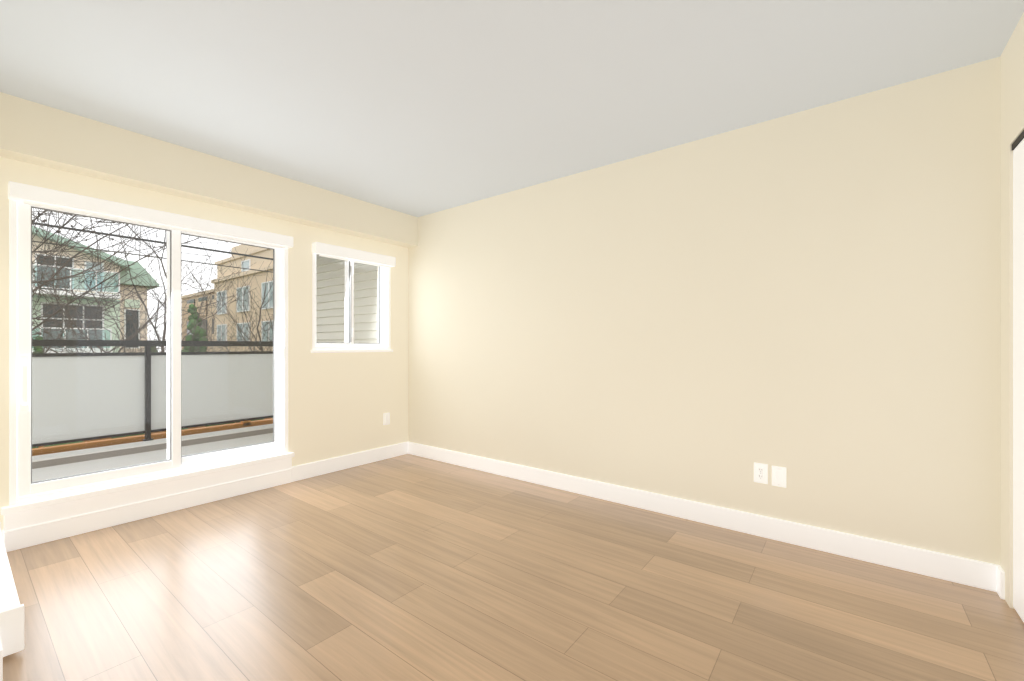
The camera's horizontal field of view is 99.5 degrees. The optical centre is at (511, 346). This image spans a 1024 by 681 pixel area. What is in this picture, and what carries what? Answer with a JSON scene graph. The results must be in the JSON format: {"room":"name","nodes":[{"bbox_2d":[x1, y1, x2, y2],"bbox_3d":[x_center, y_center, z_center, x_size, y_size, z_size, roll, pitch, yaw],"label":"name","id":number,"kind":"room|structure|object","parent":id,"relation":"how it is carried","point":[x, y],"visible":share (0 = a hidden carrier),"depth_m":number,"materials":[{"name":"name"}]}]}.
{"room":"empty living room","nodes":[
{"label":"empty living room","id":0,"kind":"room"},
{"bbox_2d":[0,157,407,529],"bbox_3d":[-2.055,-0.100,3.506,0.220,2.460,3.295,0,0,38],"label":"wall","id":1,"kind":"structure","parent":0,"point":[340,403],"depth_m":3.72,"materials":[{"name":"beige paint"}]},
{"bbox_2d":[1,452,293,551],"bbox_3d":[-2.349,1.005,3.016,0.175,0.250,1.570,0,0,38],"label":"baseboard","id":2,"kind":"structure","parent":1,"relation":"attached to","point":[31,523],"depth_m":2.79,"materials":[{"name":"white wood"}]},
{"bbox_2d":[9,199,287,504],"bbox_3d":[-2.354,0.003,3.020,0.191,1.755,1.510,0,0,38],"label":"sliding glass door","id":3,"kind":"structure","parent":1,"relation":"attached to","point":[23,487],"depth_m":2.82,"materials":[{"name":"white plastic"}]},
{"bbox_2d":[8,181,292,248],"bbox_3d":[-2.282,-0.842,2.965,0.077,0.100,1.520,0,0,38],"label":"door trim","id":4,"kind":"structure","parent":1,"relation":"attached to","point":[49,198],"depth_m":2.77,"materials":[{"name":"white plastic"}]},
{"bbox_2d":[1,442,407,540],"bbox_3d":[-1.962,1.067,3.435,0.014,0.125,2.855,0,0,38],"label":"baseboard","id":5,"kind":"structure","parent":1,"relation":"attached to","point":[312,469],"depth_m":3.98,"materials":[{"name":"white wood"}]},
{"bbox_2d":[316,255,376,342],"bbox_3d":[-1.925,0.395,5.150,1.575,3.470,0.234,0,0,38],"label":"siding","id":6,"kind":"object","parent":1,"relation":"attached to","point":[331,283],"depth_m":5.09,"materials":[{"name":"white"}]},
{"bbox_2d":[313,254,389,349],"bbox_3d":[-1.533,-0.420,4.113,0.133,0.910,0.810,0,0,38],"label":"window","id":7,"kind":"structure","parent":1,"relation":"in","point":[383,308],"depth_m":4.12,"materials":[{"name":"white plastic"}]},
{"bbox_2d":[311,350,392,352],"bbox_3d":[-1.470,0.046,4.065,0.022,0.022,0.840,0,0,38],"label":"window sill","id":8,"kind":"structure","parent":1,"relation":"in","point":[322,351],"depth_m":3.98,"materials":[{"name":"white wood"}]},
{"bbox_2d":[312,242,394,267],"bbox_3d":[-1.449,-0.838,4.048,0.069,0.109,0.826,0,0,38],"label":"window valance","id":9,"kind":"object","parent":1,"relation":"attached to","point":[338,252],"visible":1,"depth_m":3.97,"materials":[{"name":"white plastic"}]},
{"bbox_2d":[383,413,389,424],"bbox_3d":[-1.258,0.730,4.350,0.008,0.115,0.072,0,0,38],"label":"duplex electrical outlet","id":10,"kind":"object","parent":1,"relation":"attached to","point":[386,418],"visible":1,"depth_m":4.34,"materials":[{"name":"white plastic"}]},
{"bbox_2d":[0,0,1023,216],"bbox_3d":[-0.741,-1.405,1.578,4.657,0.150,4.740,0,0,38],"label":"ceiling","id":11,"kind":"structure","parent":0,"point":[417,108],"depth_m":2.11,"materials":[{"name":"white paint"}]},
{"bbox_2d":[0,92,417,247],"bbox_3d":[-1.907,-1.183,3.392,0.155,0.295,2.855,0,0,38],"label":"bulkhead","id":12,"kind":"object","parent":11,"relation":"attached to","point":[31,132],"visible":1,"depth_m":2.87,"materials":[{"name":"beige paint"}]},
{"bbox_2d":[3,454,1023,680],"bbox_3d":[-0.741,1.180,1.578,4.657,0.100,4.740,0,0,38],"label":"floor","id":13,"kind":"structure","parent":0,"point":[407,567],"depth_m":1.94,"materials":[{"name":"brown wood"}]},
{"bbox_2d":[408,57,999,564],"bbox_3d":[0.728,-0.100,3.299,4.437,2.460,0.220,0,0,38],"label":"wall","id":14,"kind":"structure","parent":0,"point":[808,299],"depth_m":2.58,"materials":[{"name":"beige paint"}]},
{"bbox_2d":[408,442,1000,591],"bbox_3d":[0.575,1.067,3.269,4.203,0.125,0.014,0,0,38],"label":"baseboard","id":15,"kind":"structure","parent":14,"relation":"attached to","point":[966,571],"depth_m":2.57,"materials":[{"name":"white wood"}]},
{"bbox_2d":[754,462,767,483],"bbox_3d":[1.478,0.755,2.574,0.072,0.115,0.008,0,0,38],"label":"duplex electrical outlet","id":16,"kind":"object","parent":14,"relation":"attached to","point":[760,472],"visible":1,"depth_m":2.57,"materials":[{"name":"white plastic"}]},
{"bbox_2d":[772,466,785,487],"bbox_3d":[1.552,0.758,2.518,0.072,0.115,0.008,0,0,38],"label":"outlet","id":17,"kind":"object","parent":14,"relation":"attached to","point":[778,476],"visible":1,"depth_m":2.52,"materials":[{"name":"white plastic"}]},
{"bbox_2d":[1000,12,1023,608],"bbox_3d":[0.947,-0.100,0.134,0.220,2.460,4.520,0,0,38],"label":"wall","id":18,"kind":"structure","parent":0,"point":[1012,92],"depth_m":1.90,"materials":[{"name":"beige paint"}]},
{"bbox_2d":[997,566,1004,599],"bbox_3d":[0.917,1.067,0.287,0.014,0.125,4.286,0,0,38],"label":"baseboard","id":19,"kind":"structure","parent":18,"relation":"attached to","point":[1000,582],"depth_m":1.94,"materials":[{"name":"white wood"}]},
{"bbox_2d":[1012,130,1023,621],"bbox_3d":[1.637,0.125,1.130,0.086,1.986,1.796,0,0,38],"label":"closet doors","id":20,"kind":"structure","parent":18,"relation":"in","point":[1018,371],"depth_m":1.80,"materials":[{"name":"white wood"}]},
{"bbox_3d":[-2.334,-0.100,1.779,1.450,2.460,0.220,0,0,38],"label":"wall","id":21,"kind":"structure","parent":0,"visible":0},
{"bbox_2d":[0,637,2,680],"bbox_3d":[-1.758,1.067,1.482,0.175,0.125,0.014,0,0,38],"label":"baseboard","id":22,"kind":"structure","parent":21,"relation":"attached to","point":[1,664],"depth_m":1.43,"materials":[{"name":"white wood"}]},
{"bbox_2d":[0,522,23,656],"bbox_3d":[-2.303,1.034,1.942,1.240,0.163,0.072,0,0,38],"label":"baseboard heater","id":23,"kind":"object","parent":21,"relation":"attached to","point":[12,623],"visible":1,"depth_m":1.59,"materials":[{"name":"white metal"}]},
{"label":"outside","id":24,"kind":"structure","parent":0,"visible":0},
{"bbox_2d":[32,424,272,481],"bbox_3d":[-3.314,1.046,3.266,1.480,0.268,4.425,0,0,38],"label":"balcony slab","id":25,"kind":"object","parent":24,"point":[193,441],"depth_m":3.87,"materials":[{"name":"white concrete"}]},
{"bbox_2d":[32,339,272,446],"bbox_3d":[-3.903,0.537,3.730,0.078,1.185,4.400,0,0,38],"label":"balcony railing","id":26,"kind":"object","parent":25,"relation":"on","point":[155,376],"depth_m":4.15,"materials":[{"name":"black"}]},
{"bbox_3d":[-24.832,6.480,22.914,120.000,0.300,160.000,0,0,38],"label":"ground","id":27,"kind":"structure","parent":24,"visible":0},
{"bbox_2d":[33,336,43,352],"bbox_3d":[-21.387,2.919,19.598,1.120,6.822,1.018,0,0,38],"label":"evergreen","id":28,"kind":"object","parent":27,"relation":"on","point":[39,348],"depth_m":19.46,"materials":[{"name":"green plant"}]},
{"bbox_2d":[32,433,144,455],"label":"planter","id":29,"kind":"object","parent":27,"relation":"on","point":[63,447],"depth_m":4.21,"materials":[{"name":"orange wood"}]},
{"bbox_2d":[32,208,149,339],"bbox_3d":[-7.340,0.510,3.430,9.818,11.678,8.136,0,0,38],"label":"tree","id":30,"kind":"object","parent":27,"relation":"on","point":[45,257],"depth_m":6.15,"materials":[{"name":"brown plant"}]},
{"bbox_2d":[32,226,158,352],"bbox_3d":[-30.337,-0.345,19.839,13.450,13.350,20.400,0,0,38],"label":"building","id":31,"kind":"structure","parent":27,"relation":"on","point":[122,317],"depth_m":21.99,"materials":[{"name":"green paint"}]},
{"bbox_2d":[32,209,254,352],"bbox_3d":[-7.966,0.168,7.657,8.051,12.363,7.999,0,0,38],"label":"tree","id":32,"kind":"object","parent":27,"relation":"on","point":[67,277],"depth_m":7.65,"materials":[{"name":"brown plant"}]},
{"bbox_2d":[32,208,265,352],"bbox_3d":[-13.916,0.204,14.665,9.393,12.905,9.859,0,0,38],"label":"tree","id":33,"kind":"object","parent":27,"relation":"on","point":[164,318],"depth_m":13.85,"materials":[{"name":"brown plant"}]},
{"bbox_2d":[32,209,266,352],"bbox_3d":[-10.609,-0.189,8.992,9.678,13.062,10.556,0,0,38],"label":"tree","id":34,"kind":"object","parent":27,"relation":"on","point":[122,347],"depth_m":10.59,"materials":[{"name":"brown plant"}]},
{"bbox_2d":[32,222,272,272],"bbox_3d":[-9.978,1.130,12.698,1.600,10.400,46.266,0,0,38],"label":"powerline","id":35,"kind":"object","parent":27,"relation":"on","point":[69,228],"depth_m":12.48,"materials":[{"name":"grey metal"}]},
{"bbox_2d":[151,431,166,439],"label":"planter","id":36,"kind":"object","parent":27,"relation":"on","point":[154,434],"depth_m":4.64,"materials":[{"name":"orange wood"}]},
{"bbox_2d":[181,304,207,351],"bbox_3d":[-15.394,2.213,20.802,3.183,8.582,2.770,0,0,38],"label":"evergreen","id":37,"kind":"object","parent":27,"relation":"on","point":[189,337],"depth_m":21.00,"materials":[{"name":"green plant"}]},
{"bbox_2d":[181,417,272,435],"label":"planter","id":38,"kind":"object","parent":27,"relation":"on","point":[249,423],"depth_m":5.17,"materials":[{"name":"orange wood"}]},
{"bbox_2d":[181,244,272,351],"bbox_3d":[-10.610,0.555,29.541,18.600,11.550,16.120,0,0,38],"label":"building","id":39,"kind":"structure","parent":27,"relation":"on","point":[255,283],"depth_m":22.07,"materials":[{"name":"beige paint"}]},
{"bbox_2d":[181,244,272,351],"bbox_3d":[-9.838,0.636,17.530,7.308,11.440,6.056,0,0,38],"label":"tree","id":40,"kind":"object","parent":27,"relation":"on","point":[261,348],"depth_m":17.73,"materials":[{"name":"brown plant"}]}
]}

